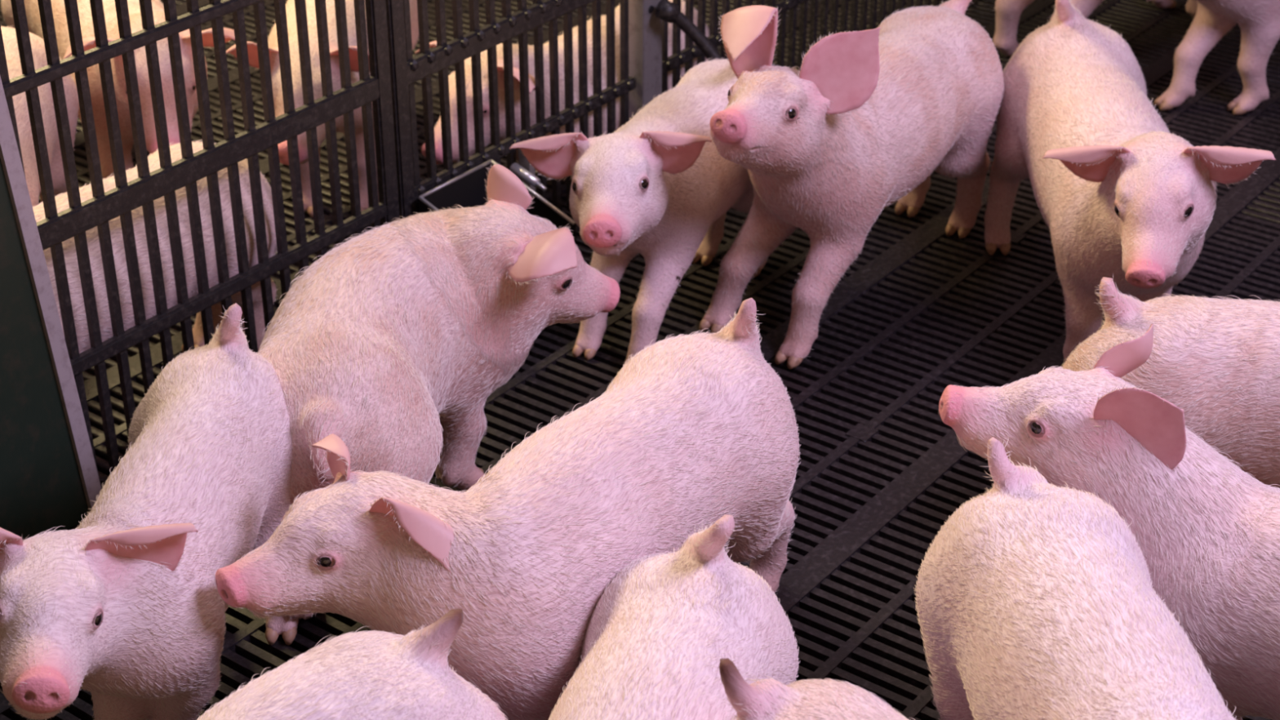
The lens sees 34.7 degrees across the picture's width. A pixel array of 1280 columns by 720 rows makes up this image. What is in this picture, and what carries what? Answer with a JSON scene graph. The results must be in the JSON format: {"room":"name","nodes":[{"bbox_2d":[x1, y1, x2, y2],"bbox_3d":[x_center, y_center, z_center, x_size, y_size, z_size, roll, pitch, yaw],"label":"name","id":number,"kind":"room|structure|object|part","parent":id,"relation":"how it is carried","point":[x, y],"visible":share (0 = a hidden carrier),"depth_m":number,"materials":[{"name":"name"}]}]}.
{"room":"farm building","nodes":[
{"label":"farm building","id":0,"kind":"room"},
{"bbox_2d":[0,0,1279,719],"bbox_3d":[0.068,-0.200,3.530,6.652,0.371,5.050,20,36,31],"label":"floor","id":1,"kind":"structure","parent":0,"point":[922,310],"depth_m":2.86,"materials":[{"name":"plastic"}]},
{"bbox_2d":[0,26,79,206],"bbox_3d":[-0.908,-0.201,2.790,0.235,0.370,0.607,-2,30,-4],"label":"pig","id":2,"kind":"object","parent":1,"relation":"on","point":[9,35],"visible":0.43,"depth_m":2.85},
{"bbox_2d":[0,76,102,540],"bbox_3d":[-0.857,0.054,2.114,0.018,0.602,0.672,20,36,31],"label":"board","id":3,"kind":"object","parent":1,"relation":"on","point":[49,477],"visible":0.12,"depth_m":2.35,"materials":[{"name":"plastic"}]},
{"bbox_2d":[0,0,235,178],"bbox_3d":[-0.817,-0.421,3.171,0.247,0.373,0.737,-15,33,-25],"label":"pig","id":4,"kind":"object","parent":1,"relation":"on","point":[32,9],"visible":0.38,"depth_m":2.96},
{"bbox_2d":[0,302,298,719],"bbox_3d":[-0.476,0.224,2.003,0.220,0.416,0.591,7,31,13],"label":"pig","id":5,"kind":"object","parent":1,"relation":"on","point":[125,606],"visible":0.92,"depth_m":1.88},
{"bbox_2d":[31,139,277,353],"bbox_3d":[-0.762,-0.037,2.555,0.259,0.320,0.723,20,36,31],"label":"pig","id":6,"kind":"object","parent":1,"relation":"on","point":[86,192],"visible":0.24,"depth_m":2.57},
{"bbox_2d":[214,0,418,217],"bbox_3d":[-0.475,-0.420,3.177,0.245,0.365,0.785,0,30,0],"label":"pig","id":7,"kind":"object","parent":1,"relation":"on","point":[252,51],"visible":0.28,"depth_m":2.90},
{"bbox_2d":[196,608,507,719],"bbox_3d":[-0.272,0.436,1.668,0.251,0.382,0.435,20,36,31],"label":"pig","id":8,"kind":"object","parent":1,"relation":"on","point":[369,675],"visible":1,"depth_m":1.65},
{"bbox_2d":[257,161,620,619],"bbox_3d":[-0.265,0.028,2.368,0.312,0.393,0.567,20,36,31],"label":"pig","id":9,"kind":"object","parent":1,"relation":"on","point":[394,342],"visible":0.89,"depth_m":2.30},
{"bbox_2d":[0,0,947,475],"bbox_3d":[0.025,-0.628,3.141,0.021,0.720,2.900,20,36,31],"label":"fence","id":10,"kind":"object","parent":1,"relation":"on","point":[388,84],"visible":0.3,"depth_m":2.61,"materials":[{"name":"black plastic"}]},
{"bbox_3d":[-0.590,-0.361,2.346,0.014,0.016,0.846,20,36,31],"label":"rail","id":11,"kind":"part","parent":10,"relation":"part of","materials":[{"name":"black plastic"}]},
{"bbox_3d":[-0.590,-0.202,2.437,0.014,0.032,0.846,20,36,31],"label":"rail","id":12,"kind":"part","parent":10,"relation":"part of","materials":[{"name":"black plastic"}]},
{"bbox_3d":[-0.590,-0.047,2.526,0.014,0.020,0.846,20,36,31],"label":"rail","id":13,"kind":"part","parent":10,"relation":"part of","materials":[{"name":"black plastic"}]},
{"bbox_3d":[-0.171,-0.482,2.924,0.014,0.032,0.539,20,36,31],"label":"rail","id":14,"kind":"part","parent":10,"relation":"part of","materials":[{"name":"black plastic"}]},
{"bbox_3d":[-0.171,-0.327,3.013,0.014,0.020,0.539,20,36,31],"label":"rail","id":15,"kind":"part","parent":10,"relation":"part of","materials":[{"name":"black plastic"}]},
{"bbox_2d":[509,148,546,191],"bbox_3d":[-0.156,-0.258,2.989,0.063,0.090,0.037,20,36,31],"label":"drinker nipple","id":16,"kind":"object","parent":10,"relation":"attached to","point":[524,171],"visible":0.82,"depth_m":2.98,"materials":[{"name":"silver metal"}]},
{"bbox_3d":[0.456,-0.746,3.743,0.014,0.020,1.453,20,36,31],"label":"rail","id":17,"kind":"part","parent":10,"relation":"part of","materials":[{"name":"black plastic"}]},
{"bbox_2d":[418,159,576,245],"bbox_3d":[-0.197,-0.154,2.877,0.156,0.184,0.157,20,36,31],"label":"trough","id":18,"kind":"object","parent":1,"relation":"on","point":[468,188],"visible":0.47,"depth_m":2.89,"materials":[{"name":"black"}]},
{"bbox_3d":[-0.242,-0.124,2.826,0.150,0.180,0.003,20,36,31],"label":"plate","id":19,"kind":"part","parent":18,"relation":"part of","materials":[{"name":"black"}]},
{"bbox_3d":[-0.259,-0.176,2.917,0.003,0.180,0.151,20,36,31],"label":"plate","id":20,"kind":"part","parent":18,"relation":"part of","materials":[{"name":"black"}]},
{"bbox_3d":[-0.151,-0.184,2.931,0.150,0.180,0.003,20,36,31],"label":"plate","id":21,"kind":"part","parent":18,"relation":"part of","materials":[{"name":"black"}]},
{"bbox_2d":[214,297,800,719],"bbox_3d":[-0.079,0.188,2.057,0.304,0.426,0.667,20,36,31],"label":"pig","id":22,"kind":"object","parent":1,"relation":"on","point":[692,429],"visible":0.91,"depth_m":1.88},
{"bbox_2d":[414,0,709,169],"bbox_3d":[-0.121,-0.432,3.275,0.246,0.258,0.638,20,36,31],"label":"pig","id":23,"kind":"object","parent":1,"relation":"on","point":[452,91],"visible":0.27,"depth_m":3.12},
{"bbox_2d":[509,57,766,365],"bbox_3d":[0.039,-0.223,2.783,0.237,0.414,0.588,17,34,27],"label":"pig","id":24,"kind":"object","parent":1,"relation":"on","point":[658,188],"visible":0.85,"depth_m":2.73},
{"bbox_2d":[628,0,662,120],"bbox_3d":[0.008,-0.633,3.110,0.034,0.740,0.050,20,36,31],"label":"steel post","id":25,"kind":"object","parent":1,"relation":"on","point":[645,29],"visible":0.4,"depth_m":3.18,"materials":[{"name":"grey metal"}]},
{"bbox_2d":[654,0,722,61],"bbox_3d":[0.081,-0.496,3.163,0.117,0.131,0.036,-3,30,-5],"label":"pipe","id":26,"kind":"object","parent":25,"relation":"attached to","point":[670,12],"visible":0.81,"depth_m":3.15,"materials":[{"name":"black plastic"}]},
{"bbox_2d":[548,514,799,719],"bbox_3d":[-0.011,0.400,1.723,0.203,0.390,0.605,8,31,13],"label":"pig","id":27,"kind":"object","parent":1,"relation":"on","point":[656,637],"visible":0.84,"depth_m":1.79},
{"bbox_2d":[718,657,915,719],"bbox_3d":[0.191,0.457,1.602,0.204,0.413,0.363,-25,38,-36],"label":"pig","id":28,"kind":"object","parent":1,"relation":"on","point":[828,699],"visible":1,"depth_m":1.58},
{"bbox_2d":[699,0,1004,368],"bbox_3d":[0.294,-0.297,2.837,0.246,0.489,0.729,20,36,31],"label":"pig","id":29,"kind":"object","parent":1,"relation":"on","point":[867,118],"visible":1,"depth_m":2.75},
{"bbox_2d":[913,435,1237,719],"bbox_3d":[0.399,0.363,1.772,0.217,0.405,0.566,-5,30,-8],"label":"pig","id":30,"kind":"object","parent":1,"relation":"on","point":[1036,600],"visible":1,"depth_m":1.75},
{"bbox_2d":[992,0,1197,56],"bbox_3d":[0.979,-0.811,3.842,0.767,0.380,0.216,-22,36,-33],"label":"pig","id":31,"kind":"object","parent":1,"relation":"on","point":[1008,12],"visible":0.48,"depth_m":3.72},
{"bbox_2d":[938,324,1279,719],"bbox_3d":[0.572,0.234,1.966,0.599,0.437,0.216,20,36,31],"label":"pig","id":32,"kind":"object","parent":1,"relation":"on","point":[1206,531],"visible":0.86,"depth_m":1.91},
{"bbox_2d":[982,0,1275,361],"bbox_3d":[0.626,-0.241,2.813,0.256,0.416,0.729,-1,30,-2],"label":"pig","id":33,"kind":"object","parent":1,"relation":"on","point":[1118,193],"visible":0.98,"depth_m":2.67},
{"bbox_2d":[1060,274,1279,489],"bbox_3d":[0.718,0.109,2.237,0.535,0.382,0.216,11,32,18],"label":"pig","id":34,"kind":"object","parent":1,"relation":"on","point":[1216,360],"visible":0.41,"depth_m":2.16},
{"bbox_2d":[1154,0,1279,115],"bbox_3d":[1.142,-0.671,3.518,0.884,0.461,0.219,-6,30,-10],"label":"pig","id":35,"kind":"object","parent":1,"relation":"on","point":[1259,20],"visible":1,"depth_m":3.52}
]}

